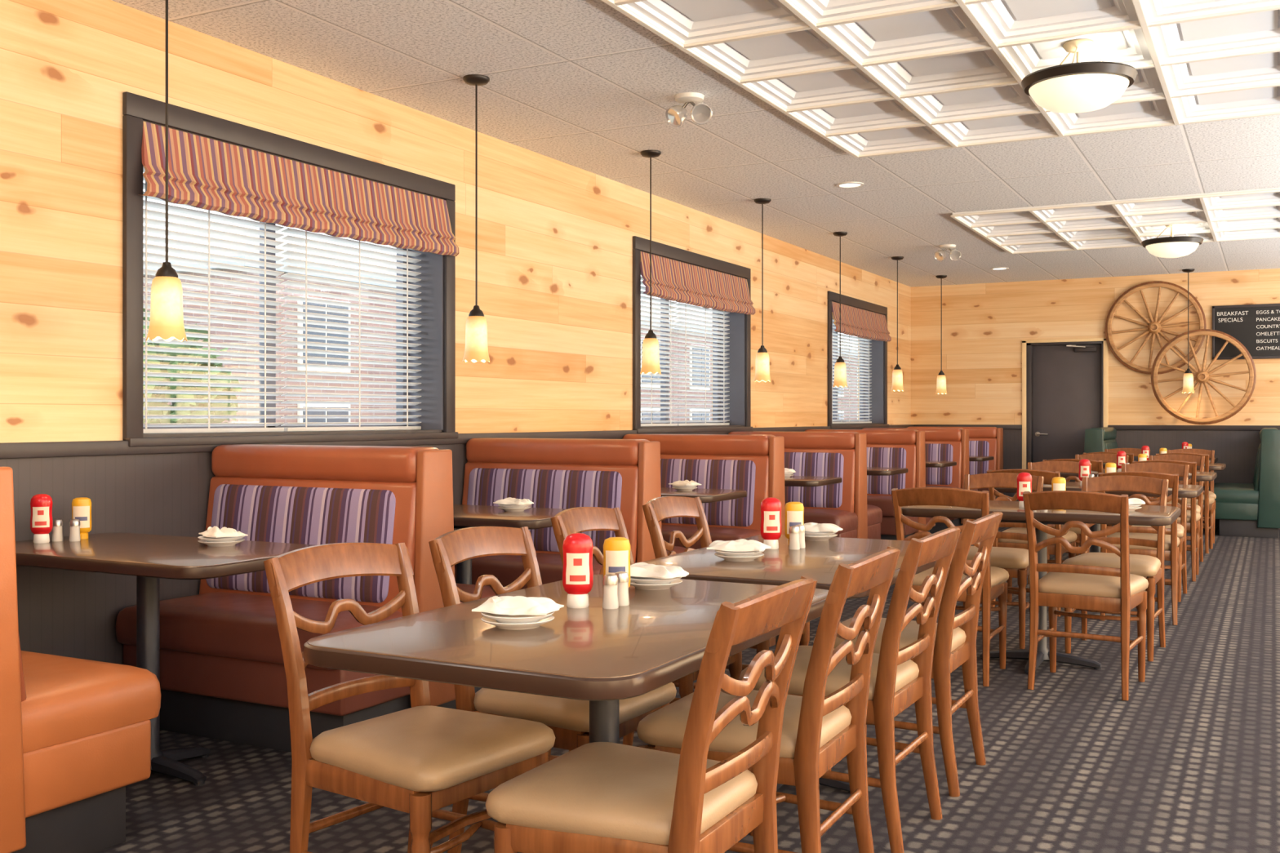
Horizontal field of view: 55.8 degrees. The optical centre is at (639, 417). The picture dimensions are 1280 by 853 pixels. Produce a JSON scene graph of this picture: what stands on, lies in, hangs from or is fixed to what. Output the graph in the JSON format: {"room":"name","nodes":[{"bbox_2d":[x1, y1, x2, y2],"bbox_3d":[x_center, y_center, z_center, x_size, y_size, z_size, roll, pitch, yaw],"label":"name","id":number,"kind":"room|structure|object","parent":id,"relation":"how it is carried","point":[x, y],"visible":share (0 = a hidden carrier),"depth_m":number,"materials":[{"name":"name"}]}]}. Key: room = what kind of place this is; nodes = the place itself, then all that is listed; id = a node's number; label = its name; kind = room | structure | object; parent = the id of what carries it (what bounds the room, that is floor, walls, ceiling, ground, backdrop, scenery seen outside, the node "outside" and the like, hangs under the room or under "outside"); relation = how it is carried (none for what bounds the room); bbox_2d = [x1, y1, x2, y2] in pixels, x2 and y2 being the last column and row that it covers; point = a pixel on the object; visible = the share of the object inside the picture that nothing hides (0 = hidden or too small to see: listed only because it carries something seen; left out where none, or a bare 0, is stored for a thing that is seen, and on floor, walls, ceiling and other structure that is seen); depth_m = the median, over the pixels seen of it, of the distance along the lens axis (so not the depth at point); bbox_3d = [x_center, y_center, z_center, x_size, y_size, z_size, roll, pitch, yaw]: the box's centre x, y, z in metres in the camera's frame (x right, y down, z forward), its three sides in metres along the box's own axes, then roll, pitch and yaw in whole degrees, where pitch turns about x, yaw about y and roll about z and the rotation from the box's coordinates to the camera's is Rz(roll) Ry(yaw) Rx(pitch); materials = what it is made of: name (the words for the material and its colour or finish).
{"room":"restaurant","nodes":[
{"label":"restaurant","id":0,"kind":"room"},
{"bbox_2d":[0,0,911,443],"bbox_3d":[-0.891,-0.325,7.129,0.300,3.050,18.200,0,0,28],"label":"wall","id":1,"kind":"structure","parent":0,"point":[555,237],"depth_m":6.12,"materials":[{"name":"brown wood"}]},
{"bbox_2d":[142,222,406,428],"bbox_3d":[-1.730,-0.545,5.734,0.050,1.230,1.936,0,0,28],"label":"window","id":2,"kind":"structure","parent":1,"relation":"in","point":[269,352],"depth_m":5.69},
{"bbox_2d":[142,165,421,433],"bbox_3d":[-1.646,-0.544,5.690,0.056,1.222,1.920,0,0,28],"label":"blind","id":3,"kind":"object","parent":2,"relation":"attached to","point":[146,203],"visible":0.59,"depth_m":5.60,"materials":[{"name":"plastic"}]},
{"bbox_2d":[122,91,457,447],"bbox_3d":[-1.617,-0.573,5.675,0.325,1.375,2.120,0,0,28],"label":"window frame","id":4,"kind":"structure","parent":1,"relation":"attached to","point":[437,275],"depth_m":5.39,"materials":[{"name":"wood"}]},
{"bbox_2d":[138,120,458,256],"bbox_3d":[-1.472,-1.006,5.599,0.098,0.325,2.018,0,0,28],"label":"window valance","id":5,"kind":"object","parent":1,"relation":"in","point":[204,173],"depth_m":5.39,"materials":[{"name":"fabric"}]},
{"bbox_2d":[0,424,913,664],"bbox_3d":[-0.813,0.645,6.919,0.035,1.110,17.900,0,0,28],"label":"wainscot","id":6,"kind":"structure","parent":1,"relation":"attached to","point":[163,491],"depth_m":4.60,"materials":[{"name":"paint"}]},
{"bbox_2d":[640,297,719,423],"bbox_3d":[0.216,-0.545,9.445,0.050,1.230,1.906,0,0,28],"label":"window","id":7,"kind":"structure","parent":1,"relation":"in","point":[666,345],"depth_m":9.40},
{"bbox_2d":[640,276,729,426],"bbox_3d":[0.300,-0.544,9.401,0.056,1.222,1.890,0,0,28],"label":"blind","id":8,"kind":"object","parent":7,"relation":"attached to","point":[642,297],"visible":0.54,"depth_m":9.47,"materials":[{"name":"plastic"}]},
{"bbox_2d":[632,235,752,433],"bbox_3d":[0.329,-0.573,9.386,0.325,1.375,2.090,0,0,28],"label":"window frame","id":9,"kind":"structure","parent":1,"relation":"attached to","point":[739,413],"depth_m":9.90,"materials":[{"name":"wood"}]},
{"bbox_2d":[640,251,755,315],"bbox_3d":[0.474,-1.006,9.309,0.098,0.325,1.988,0,0,28],"label":"window valance","id":10,"kind":"object","parent":9,"relation":"attached to","point":[672,280],"depth_m":9.20,"materials":[{"name":"fabric"}]},
{"bbox_2d":[832,318,864,422],"bbox_3d":[2.127,-0.545,13.089,0.050,1.230,1.856,0,0,28],"label":"window","id":11,"kind":"structure","parent":1,"relation":"in","point":[833,318],"depth_m":13.86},
{"bbox_2d":[831,315,871,423],"bbox_3d":[2.211,-0.544,13.045,0.056,1.222,1.840,0,0,28],"label":"blind","id":12,"kind":"object","parent":11,"relation":"attached to","point":[845,421],"visible":0.47,"depth_m":13.26,"materials":[{"name":"plastic"}]},
{"bbox_2d":[827,290,888,428],"bbox_3d":[2.240,-0.573,13.030,0.325,1.375,2.040,0,0,28],"label":"window frame","id":13,"kind":"structure","parent":1,"relation":"attached to","point":[878,371],"depth_m":13.80,"materials":[{"name":"wood"}]},
{"bbox_2d":[831,301,891,342],"bbox_3d":[2.385,-1.006,12.954,0.098,0.325,1.938,0,0,28],"label":"roman shade","id":14,"kind":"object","parent":1,"relation":"in","point":[855,322],"depth_m":12.87,"materials":[{"name":"fabric"}]},
{"bbox_2d":[96,525,1279,852],"bbox_3d":[2.781,1.250,5.034,8.750,0.100,18.500,0,0,28],"label":"floor","id":15,"kind":"structure","parent":0,"point":[1188,763],"depth_m":4.16,"materials":[{"name":"carpet"}]},
{"bbox_2d":[0,466,160,852],"bbox_3d":[-2.115,0.657,3.232,1.120,1.085,1.134,0,0,28],"label":"bench","id":16,"kind":"object","parent":15,"relation":"on","point":[75,732],"visible":1,"depth_m":3.22,"materials":[{"name":"orange leather"}]},
{"bbox_2d":[15,533,314,786],"bbox_3d":[-1.653,0.819,4.062,1.154,0.763,0.642,0,0,28],"label":"table","id":17,"kind":"object","parent":15,"relation":"on","point":[148,557],"visible":0.62,"depth_m":3.96,"materials":[{"name":"laminate"}]},
{"bbox_2d":[30,493,53,543],"bbox_3d":[-2.084,0.352,4.209,0.071,0.170,0.056,0,0,-20],"label":"ketchup bottle","id":18,"kind":"object","parent":17,"relation":"on","point":[41,504],"visible":1,"depth_m":4.19,"materials":[{"name":"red plastic"}]},
{"bbox_2d":[71,497,91,539],"bbox_3d":[-2.009,0.363,4.351,0.066,0.148,0.052,0,0,-20],"label":"bottle","id":19,"kind":"object","parent":17,"relation":"on","point":[81,507],"visible":0.84,"depth_m":4.33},
{"bbox_2d":[197,536,244,546],"bbox_3d":[-1.428,0.422,4.125,0.153,0.030,0.153,0,0,28],"label":"plate","id":20,"kind":"object","parent":17,"relation":"on","point":[209,541],"visible":0.93,"depth_m":4.08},
{"bbox_2d":[198,526,248,537],"bbox_3d":[-1.427,0.388,4.129,0.119,0.037,0.177,0,0,-42],"label":"napkin","id":21,"kind":"object","parent":20,"relation":"on","point":[213,532],"visible":1,"depth_m":4.08,"materials":[{"name":"fabric"}]},
{"bbox_2d":[115,444,495,752],"bbox_3d":[-1.260,0.657,4.861,1.120,1.085,1.134,0,0,28],"label":"bench","id":22,"kind":"object","parent":15,"relation":"on","point":[223,677],"visible":0.6,"depth_m":4.56,"materials":[{"name":"leather"}]},
{"bbox_2d":[263,542,555,852],"bbox_3d":[-0.543,0.758,2.833,0.576,0.888,0.448,0,0,35],"label":"dining chair","id":23,"kind":"object","parent":15,"relation":"on","point":[422,759],"visible":0.77,"depth_m":2.75,"materials":[{"name":"brown wood"}]},
{"bbox_2d":[453,504,566,584],"bbox_3d":[-0.822,0.819,5.647,1.154,0.763,0.642,0,0,28],"label":"table","id":24,"kind":"object","parent":15,"relation":"on","point":[465,516],"visible":0.24,"depth_m":5.37,"materials":[{"name":"laminate"}]},
{"bbox_2d":[428,526,676,852],"bbox_3d":[-0.241,0.758,3.302,0.576,0.888,0.448,0,0,30],"label":"dining chair","id":25,"kind":"object","parent":15,"relation":"on","point":[568,719],"visible":0.33,"depth_m":3.21,"materials":[{"name":"brown wood"}]},
{"bbox_2d":[302,574,828,743],"bbox_3d":[-0.082,0.819,2.696,0.742,0.763,1.204,0,0,28],"label":"dining table","id":26,"kind":"object","parent":15,"relation":"on","point":[599,655],"visible":0.71,"depth_m":2.33,"materials":[{"name":"laminate"}]},
{"bbox_2d":[480,611,554,630],"bbox_3d":[-0.255,0.422,2.528,0.153,0.030,0.153,0,0,28],"label":"plate","id":27,"kind":"object","parent":26,"relation":"on","point":[519,622],"visible":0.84,"depth_m":2.48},
{"bbox_2d":[471,595,564,615],"bbox_3d":[-0.257,0.388,2.532,0.177,0.037,0.119,0,0,13],"label":"napkin","id":28,"kind":"object","parent":27,"relation":"on","point":[504,605],"visible":1,"depth_m":2.50,"materials":[{"name":"fabric"}]},
{"bbox_2d":[562,533,593,608],"bbox_3d":[-0.143,0.352,2.785,0.071,0.170,0.056,0,0,-2],"label":"ketchup bottle","id":29,"kind":"object","parent":26,"relation":"on","point":[577,548],"visible":1,"depth_m":2.76,"materials":[{"name":"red plastic"}]},
{"bbox_2d":[602,573,618,608],"bbox_3d":[-0.067,0.398,2.768,0.038,0.078,0.036,0,0,-2],"label":"salt shaker","id":30,"kind":"object","parent":26,"relation":"on","point":[610,601],"visible":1,"depth_m":2.75,"materials":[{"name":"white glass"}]},
{"bbox_2d":[603,537,630,587],"bbox_3d":[-0.056,0.363,2.909,0.066,0.148,0.052,0,0,-2],"label":"bottle","id":31,"kind":"object","parent":26,"relation":"on","point":[616,550],"visible":0.57,"depth_m":2.89,"materials":[{"name":"plastic"}]},
{"bbox_2d":[614,571,629,605],"bbox_3d":[-0.043,0.398,2.814,0.038,0.078,0.036,0,0,-2],"label":"pepper shaker","id":32,"kind":"object","parent":26,"relation":"on","point":[623,577],"visible":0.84,"depth_m":2.80,"materials":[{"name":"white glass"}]},
{"bbox_2d":[630,576,682,590],"bbox_3d":[0.033,0.422,3.099,0.153,0.030,0.153,0,0,28],"label":"plate","id":33,"kind":"object","parent":26,"relation":"on","point":[640,583],"visible":0.74,"depth_m":3.05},
{"bbox_2d":[630,562,688,578],"bbox_3d":[0.033,0.392,3.096,0.184,0.030,0.117,0,0,38],"label":"napkin","id":34,"kind":"object","parent":33,"relation":"on","point":[640,569],"visible":0.88,"depth_m":3.07,"materials":[{"name":"fabric"}]},
{"bbox_2d":[454,437,686,589],"bbox_3d":[-0.429,0.657,6.447,1.120,1.085,1.134,0,0,28],"label":"bench","id":35,"kind":"object","parent":15,"relation":"on","point":[624,474],"visible":0.44,"depth_m":6.24,"materials":[{"name":"leather"}]},
{"bbox_2d":[551,506,742,751],"bbox_3d":[0.028,0.758,4.073,0.576,0.888,0.448,0,0,28],"label":"dining chair","id":36,"kind":"object","parent":15,"relation":"on","point":[566,522],"visible":0.16,"depth_m":4.16,"materials":[{"name":"brown wood"}]},
{"bbox_2d":[485,575,817,852],"bbox_3d":[0.039,0.758,2.407,0.576,0.888,0.448,0,0,28],"label":"dining chair","id":37,"kind":"object","parent":15,"relation":"on","point":[596,797],"visible":1,"depth_m":2.29,"materials":[{"name":"brown wood"}]},
{"bbox_2d":[622,434,785,549],"bbox_3d":[0.402,0.657,8.032,1.120,1.085,1.134,0,0,28],"label":"bench","id":38,"kind":"object","parent":15,"relation":"on","point":[754,464],"visible":0.33,"depth_m":7.79,"materials":[{"name":"leather"}]},
{"bbox_2d":[661,487,746,502],"bbox_3d":[0.010,0.819,7.233,1.154,0.763,0.642,0,0,28],"label":"table","id":39,"kind":"object","parent":15,"relation":"on","point":[706,495],"visible":0.2,"depth_m":6.97,"materials":[{"name":"laminate"}]},
{"bbox_2d":[642,496,809,688],"bbox_3d":[0.335,0.758,4.637,0.576,0.888,0.448,0,0,30],"label":"dining chair","id":40,"kind":"object","parent":15,"relation":"on","point":[657,509],"visible":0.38,"depth_m":4.72,"materials":[{"name":"brown wood"}]},
{"bbox_2d":[636,546,900,852],"bbox_3d":[0.332,0.758,2.966,0.576,0.888,0.448,0,0,27],"label":"dining chair","id":41,"kind":"object","parent":15,"relation":"on","point":[819,731],"visible":0.71,"depth_m":2.82,"materials":[{"name":"brown wood"}]},
{"bbox_2d":[630,534,935,794],"bbox_3d":[0.514,0.819,3.835,0.742,0.763,1.204,0,0,28],"label":"dining table","id":42,"kind":"object","parent":15,"relation":"on","point":[820,560],"visible":0.26,"depth_m":3.67,"materials":[{"name":"laminate"}]},
{"bbox_2d":[714,549,764,561],"bbox_3d":[0.304,0.422,3.702,0.153,0.030,0.153,0,0,28],"label":"plate","id":43,"kind":"object","parent":42,"relation":"on","point":[731,556],"visible":0.88,"depth_m":3.65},
{"bbox_2d":[706,538,771,551],"bbox_3d":[0.300,0.390,3.705,0.190,0.033,0.116,0,0,18],"label":"napkin","id":44,"kind":"object","parent":43,"relation":"on","point":[739,545],"visible":1,"depth_m":3.67,"materials":[{"name":"fabric"}]},
{"bbox_2d":[760,497,782,549],"bbox_3d":[0.435,0.352,4.017,0.071,0.170,0.056,0,0,-2],"label":"ketchup bottle","id":45,"kind":"object","parent":42,"relation":"on","point":[771,526],"visible":0.97,"depth_m":4.00,"materials":[{"name":"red plastic"}]},
{"bbox_2d":[784,502,804,545],"bbox_3d":[0.527,0.363,4.127,0.066,0.148,0.052,0,0,-2],"label":"bottle","id":46,"kind":"object","parent":42,"relation":"on","point":[793,511],"visible":0.61,"depth_m":4.11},
{"bbox_2d":[788,525,799,550],"bbox_3d":[0.511,0.398,4.000,0.038,0.078,0.036,0,0,-2],"label":"salt shaker","id":47,"kind":"object","parent":42,"relation":"on","point":[794,531],"visible":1,"depth_m":3.99,"materials":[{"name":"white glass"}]},
{"bbox_2d":[804,531,837,540],"bbox_3d":[0.629,0.422,4.322,0.153,0.030,0.153,0,0,28],"label":"plate","id":48,"kind":"object","parent":42,"relation":"on","point":[820,535],"visible":0.71,"depth_m":4.27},
{"bbox_2d":[804,522,843,532],"bbox_3d":[0.628,0.392,4.324,0.186,0.030,0.117,0,0,28],"label":"napkin","id":49,"kind":"object","parent":48,"relation":"on","point":[810,526],"visible":0.75,"depth_m":4.28,"materials":[{"name":"fabric"}]},
{"bbox_2d":[728,431,882,539],"bbox_3d":[1.233,0.657,9.617,1.120,1.085,1.134,0,0,28],"label":"bench","id":50,"kind":"object","parent":15,"relation":"on","point":[843,455],"visible":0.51,"depth_m":9.35,"materials":[{"name":"leather"}]},
{"bbox_2d":[784,475,842,486],"bbox_3d":[0.841,0.819,8.818,1.154,0.763,0.642,0,0,28],"label":"table","id":51,"kind":"object","parent":15,"relation":"on","point":[793,481],"visible":0.19,"depth_m":8.46,"materials":[{"name":"laminate"}]},
{"bbox_2d":[739,526,960,852],"bbox_3d":[0.628,0.758,3.531,0.576,0.888,0.448,0,0,29],"label":"dining chair","id":52,"kind":"object","parent":15,"relation":"on","point":[897,682],"visible":0.69,"depth_m":3.36,"materials":[{"name":"brown wood"}]},
{"bbox_2d":[804,429,935,540],"bbox_3d":[2.064,0.657,11.203,1.120,1.085,1.134,0,0,28],"label":"bench","id":53,"kind":"object","parent":15,"relation":"on","point":[886,448],"visible":0.27,"depth_m":10.92,"materials":[{"name":"leather"}]},
{"bbox_2d":[866,466,907,475],"bbox_3d":[1.672,0.819,10.403,1.154,0.763,0.642,0,0,28],"label":"table","id":54,"kind":"object","parent":15,"relation":"on","point":[878,471],"visible":0.16,"depth_m":10.02,"materials":[{"name":"laminate"}]},
{"bbox_2d":[813,511,1003,796],"bbox_3d":[0.921,0.758,4.090,0.576,0.888,0.448,0,0,28],"label":"dining chair","id":55,"kind":"object","parent":15,"relation":"on","point":[954,646],"visible":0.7,"depth_m":3.90,"materials":[{"name":"brown wood"}]},
{"bbox_2d":[862,427,977,533],"bbox_3d":[2.896,0.657,12.788,1.120,1.085,1.134,0,0,28],"label":"bench","id":56,"kind":"object","parent":15,"relation":"on","point":[941,444],"visible":0.34,"depth_m":12.50,"materials":[{"name":"leather"}]},
{"bbox_2d":[891,487,1008,686],"bbox_3d":[1.451,0.758,5.644,0.448,0.888,0.576,0,0,26],"label":"dining chair","id":57,"kind":"object","parent":15,"relation":"on","point":[994,584],"visible":0.48,"depth_m":5.45,"materials":[{"name":"brown wood"}]},
{"bbox_2d":[907,426,1003,520],"bbox_3d":[3.625,0.657,14.178,1.120,1.085,0.693,0,0,28],"label":"bench","id":58,"kind":"object","parent":15,"relation":"on","point":[983,441],"visible":0.27,"depth_m":14.09,"materials":[{"name":"leather"}]},
{"bbox_2d":[962,472,1044,648],"bbox_3d":[1.923,0.758,6.567,0.448,0.888,0.576,0,0,29],"label":"dining chair","id":59,"kind":"object","parent":15,"relation":"on","point":[1015,561],"visible":0.3,"depth_m":6.44,"materials":[{"name":"brown wood"}]},
{"bbox_2d":[986,469,1077,616],"bbox_3d":[2.445,0.758,7.540,0.448,0.888,0.576,0,0,31],"label":"dining chair","id":60,"kind":"object","parent":15,"relation":"on","point":[1056,549],"visible":0.3,"depth_m":7.42,"materials":[{"name":"brown wood"}]},
{"bbox_2d":[901,500,1181,674],"bbox_3d":[1.943,0.819,5.880,1.224,0.763,0.742,0,0,28],"label":"dining table","id":61,"kind":"object","parent":15,"relation":"on","point":[1148,515],"visible":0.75,"depth_m":5.74,"materials":[{"name":"laminate"}]},
{"bbox_2d":[1017,472,1031,507],"bbox_3d":[1.862,0.352,5.855,0.071,0.170,0.056,0,0,13],"label":"ketchup bottle","id":62,"kind":"object","parent":61,"relation":"on","point":[1024,480],"visible":0.7,"depth_m":5.83,"materials":[{"name":"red plastic"}]},
{"bbox_2d":[1022,461,1091,584],"bbox_3d":[2.902,0.758,8.431,0.448,0.888,0.576,0,0,24],"label":"dining chair","id":63,"kind":"object","parent":15,"relation":"on","point":[1071,467],"visible":0.02,"depth_m":8.65,"materials":[{"name":"brown wood"}]},
{"bbox_2d":[1042,458,1111,559],"bbox_3d":[3.392,0.758,9.366,0.448,0.888,0.576,0,0,29],"label":"dining chair","id":64,"kind":"object","parent":15,"relation":"on","point":[1097,466],"visible":0.12,"depth_m":9.12,"materials":[{"name":"brown wood"}]},
{"bbox_2d":[1022,490,1148,700],"bbox_3d":[1.987,0.758,5.387,0.448,0.888,0.576,0,0,31],"label":"dining chair","id":65,"kind":"object","parent":15,"relation":"on","point":[1083,587],"visible":1,"depth_m":5.25,"materials":[{"name":"brown wood"}]},
{"bbox_2d":[1068,453,1128,558],"bbox_3d":[3.889,0.758,10.255,0.448,0.888,0.576,0,0,27],"label":"dining chair","id":66,"kind":"object","parent":15,"relation":"on","point":[1104,457],"visible":0.07,"depth_m":10.48,"materials":[{"name":"brown wood"}]},
{"bbox_2d":[995,481,1203,552],"bbox_3d":[2.918,0.819,7.740,1.224,0.763,0.742,0,0,28],"label":"dining table","id":67,"kind":"object","parent":15,"relation":"on","point":[1184,491],"visible":0.18,"depth_m":7.49,"materials":[{"name":"laminate"}]},
{"bbox_2d":[1084,426,1117,526],"bbox_3d":[5.243,0.657,13.142,0.693,1.085,1.160,0,0,28],"label":"bench","id":68,"kind":"object","parent":15,"relation":"on","point":[1096,439],"visible":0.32,"depth_m":12.75,"materials":[{"name":"green leather"}]},
{"bbox_2d":[1062,475,1168,661],"bbox_3d":[2.465,0.758,6.251,0.448,0.888,0.576,0,0,31],"label":"dining chair","id":69,"kind":"object","parent":15,"relation":"on","point":[1152,568],"visible":0.46,"depth_m":6.27,"materials":[{"name":"brown wood"}]},
{"bbox_2d":[1060,470,1217,570],"bbox_3d":[3.893,0.819,9.600,1.224,0.763,0.742,0,0,28],"label":"dining table","id":70,"kind":"object","parent":15,"relation":"on","point":[1201,476],"visible":0.2,"depth_m":9.32,"materials":[{"name":"laminate"}]},
{"bbox_2d":[1097,471,1180,625],"bbox_3d":[2.985,0.758,7.228,0.448,0.888,0.576,0,0,24],"label":"dining chair","id":71,"kind":"object","parent":15,"relation":"on","point":[1172,541],"visible":0.34,"depth_m":7.01,"materials":[{"name":"brown wood"}]},
{"bbox_2d":[1121,462,1189,602],"bbox_3d":[3.447,0.758,8.161,0.448,0.888,0.576,0,0,29],"label":"dining chair","id":72,"kind":"object","parent":15,"relation":"on","point":[1182,470],"visible":0.23,"depth_m":8.21,"materials":[{"name":"brown wood"}]},
{"bbox_2d":[1132,460,1200,581],"bbox_3d":[3.958,0.758,9.086,0.448,0.888,0.576,0,0,27],"label":"dining chair","id":73,"kind":"object","parent":15,"relation":"on","point":[1193,517],"visible":0.31,"depth_m":8.85,"materials":[{"name":"brown wood"}]},
{"bbox_2d":[1148,454,1204,561],"bbox_3d":[4.402,0.758,9.977,0.448,0.888,0.576,0,0,30],"label":"dining chair","id":74,"kind":"object","parent":15,"relation":"on","point":[1200,460],"visible":0.13,"depth_m":10.05,"materials":[{"name":"brown wood"}]},
{"bbox_2d":[1155,453,1214,553],"bbox_3d":[4.913,0.758,10.900,0.448,0.888,0.576,0,0,30],"label":"dining chair","id":75,"kind":"object","parent":15,"relation":"on","point":[1208,505],"visible":0.3,"depth_m":10.66,"materials":[{"name":"brown wood"}]},
{"bbox_2d":[1167,448,1216,543],"bbox_3d":[5.371,0.758,11.793,0.448,0.888,0.576,0,0,25],"label":"dining chair","id":76,"kind":"object","parent":15,"relation":"on","point":[1211,453],"visible":0.12,"depth_m":11.91,"materials":[{"name":"brown wood"}]},
{"bbox_2d":[1208,427,1279,537],"bbox_3d":[6.323,0.657,12.576,0.693,1.085,1.160,0,0,28],"label":"bench","id":77,"kind":"object","parent":15,"relation":"on","point":[1242,509],"visible":0.89,"depth_m":12.04,"materials":[{"name":"green leather"}]},
{"bbox_2d":[111,0,1279,286],"bbox_3d":[2.781,-1.615,5.034,8.150,0.030,17.900,0,0,28],"label":"ceiling","id":78,"kind":"structure","parent":0,"point":[582,84],"depth_m":7.06,"materials":[{"name":"tile"}]},
{"bbox_2d":[146,0,187,342],"bbox_3d":[-1.607,-0.929,4.106,0.126,1.341,0.126,0,0,-39],"label":"pendant lamp","id":79,"kind":"object","parent":78,"relation":"hanging from","point":[166,317],"visible":1,"depth_m":4.08,"materials":[{"name":"glass"}]},
{"bbox_2d":[462,74,490,362],"bbox_3d":[-0.771,-0.929,5.700,0.126,1.341,0.126,0,0,-39],"label":"pendant lamp","id":80,"kind":"object","parent":78,"relation":"hanging from","point":[476,349],"visible":1,"depth_m":5.67,"materials":[{"name":"glass"}]},
{"bbox_2d":[640,149,661,374],"bbox_3d":[0.065,-0.929,7.294,0.126,1.341,0.126,0,0,-39],"label":"pendant lamp","id":81,"kind":"object","parent":78,"relation":"hanging from","point":[651,355],"visible":1,"depth_m":7.26,"materials":[{"name":"glass"}]},
{"bbox_2d":[665,92,712,127],"bbox_3d":[0.246,-1.527,6.025,0.253,0.146,0.150,0,0,28],"label":"spotlight","id":82,"kind":"object","parent":78,"relation":"attached to","point":[701,113],"visible":1,"depth_m":5.99,"materials":[{"name":"glass"}]},
{"bbox_2d":[754,198,771,382],"bbox_3d":[0.900,-0.929,8.888,0.126,1.341,0.126,0,0,-39],"label":"pendant lamp","id":83,"kind":"object","parent":78,"relation":"hanging from","point":[762,363],"visible":1,"depth_m":8.86,"materials":[{"name":"glass"}]},
{"bbox_2d":[832,231,847,387],"bbox_3d":[1.736,-0.929,10.482,0.126,1.341,0.126,0,0,-39],"label":"pendant lamp","id":84,"kind":"object","parent":78,"relation":"hanging from","point":[840,370],"visible":1,"depth_m":10.45,"materials":[{"name":"glass"}]},
{"bbox_2d":[890,256,903,391],"bbox_3d":[2.572,-0.929,12.077,0.126,1.341,0.126,0,0,-39],"label":"pendant lamp","id":85,"kind":"object","parent":78,"relation":"hanging from","point":[897,375],"visible":1,"depth_m":12.04,"materials":[{"name":"glass"}]},
{"bbox_2d":[601,0,1279,253],"bbox_3d":[3.664,-1.604,6.073,5.338,0.072,9.788,0,0,28],"label":"coffer","id":86,"kind":"object","parent":78,"relation":"attached to","point":[868,77],"depth_m":5.64,"materials":[{"name":"paint"}]},
{"bbox_2d":[1021,38,1137,113],"bbox_3d":[1.911,-1.485,5.270,0.479,0.294,0.479,0,0,28],"label":"lamp","id":87,"kind":"object","parent":86,"relation":"hanging from","point":[1079,86],"depth_m":5.14,"materials":[{"name":"glass"}]},
{"bbox_2d":[1141,224,1203,257],"bbox_3d":[4.460,-1.485,10.132,0.479,0.294,0.479,0,0,28],"label":"lamp","id":88,"kind":"object","parent":86,"relation":"hanging from","point":[1170,246],"depth_m":10.00,"materials":[{"name":"glass"}]},
{"bbox_2d":[935,275,946,394],"bbox_3d":[3.408,-0.929,13.671,0.126,1.341,0.126,0,0,-39],"label":"pendant lamp","id":89,"kind":"object","parent":78,"relation":"hanging from","point":[941,379],"visible":1,"depth_m":13.64,"materials":[{"name":"glass"}]},
{"bbox_2d":[933,244,961,261],"bbox_3d":[2.865,-1.527,11.257,0.253,0.146,0.150,0,0,28],"label":"spotlight","id":90,"kind":"object","parent":78,"relation":"attached to","point":[954,254],"visible":1,"depth_m":11.22,"materials":[{"name":"glass"}]},
{"bbox_2d":[1182,268,1195,393],"bbox_3d":[5.938,-0.929,13.090,0.126,1.341,0.126,0,0,-39],"label":"pendant lamp","id":91,"kind":"object","parent":78,"relation":"hanging from","point":[1188,380],"visible":1,"depth_m":13.06,"materials":[{"name":"glass"}]},
{"bbox_2d":[911,268,1279,425],"bbox_3d":[7.007,-0.325,13.094,8.150,3.050,0.300,0,0,28],"label":"wall","id":92,"kind":"structure","parent":0,"point":[984,326],"depth_m":13.98,"materials":[{"name":"brown wood"}]},
{"bbox_2d":[1022,337,1107,469],"bbox_3d":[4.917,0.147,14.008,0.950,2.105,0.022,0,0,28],"label":"door frame","id":93,"kind":"structure","parent":92,"relation":"attached to","point":[1024,342],"depth_m":14.14,"materials":[{"name":"brown wood"}]},
{"bbox_2d":[1032,344,1101,481],"bbox_3d":[4.989,0.175,14.107,0.775,2.030,0.048,0,0,28],"label":"door","id":94,"kind":"structure","parent":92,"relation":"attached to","point":[1067,383],"depth_m":14.10,"materials":[{"name":"metal"}]},
{"bbox_2d":[913,424,1279,528],"bbox_3d":[6.947,0.645,12.936,8.110,1.110,0.035,0,0,28],"label":"wainscot","id":95,"kind":"object","parent":92,"relation":"attached to","point":[1236,446],"depth_m":13.37,"materials":[{"name":"paint"}]},
{"bbox_2d":[1105,280,1206,374],"bbox_3d":[5.749,-1.000,13.505,1.045,1.045,0.120,0,0,28],"label":"wheel","id":96,"kind":"object","parent":92,"relation":"attached to","point":[1154,327],"visible":0.99,"depth_m":13.51,"materials":[{"name":"brown wood"}]},
{"bbox_2d":[1151,328,1256,424],"bbox_3d":[6.134,-0.440,13.184,1.045,1.045,0.120,0,0,28],"label":"wheel","id":97,"kind":"object","parent":92,"relation":"attached to","point":[1202,376],"visible":0.96,"depth_m":13.17,"materials":[{"name":"brown wood"}]},
{"bbox_2d":[1212,303,1279,359],"bbox_3d":[6.835,-0.925,12.993,1.240,0.590,0.034,0,0,28],"label":"chalkboard sign","id":98,"kind":"object","parent":92,"relation":"attached to","point":[1256,326],"visible":0.99,"depth_m":13.10,"materials":[{"name":"black"}]},
{"label":"outside","id":99,"kind":"structure","parent":0,"visible":0},
{"bbox_3d":[-23.398,1.550,46.143,75.700,0.100,140.000,0,0,28],"label":"ground","id":100,"kind":"structure","parent":99,"visible":0},
{"bbox_2d":[142,307,241,423],"bbox_3d":[-7.118,-0.050,16.580,3.234,3.110,3.113,0,0,28],"label":"tree","id":101,"kind":"object","parent":100,"relation":"on","point":[193,331],"visible":0.14,"depth_m":16.10,"materials":[{"name":"green plant"}]},
{"bbox_2d":[142,255,857,423],"bbox_3d":[2.923,-0.750,53.004,10.350,4.500,63.800,0,0,28],"label":"neighboring building","id":102,"kind":"structure","parent":100,"relation":"on","point":[279,307],"depth_m":24.49,"materials":[{"name":"brick"}]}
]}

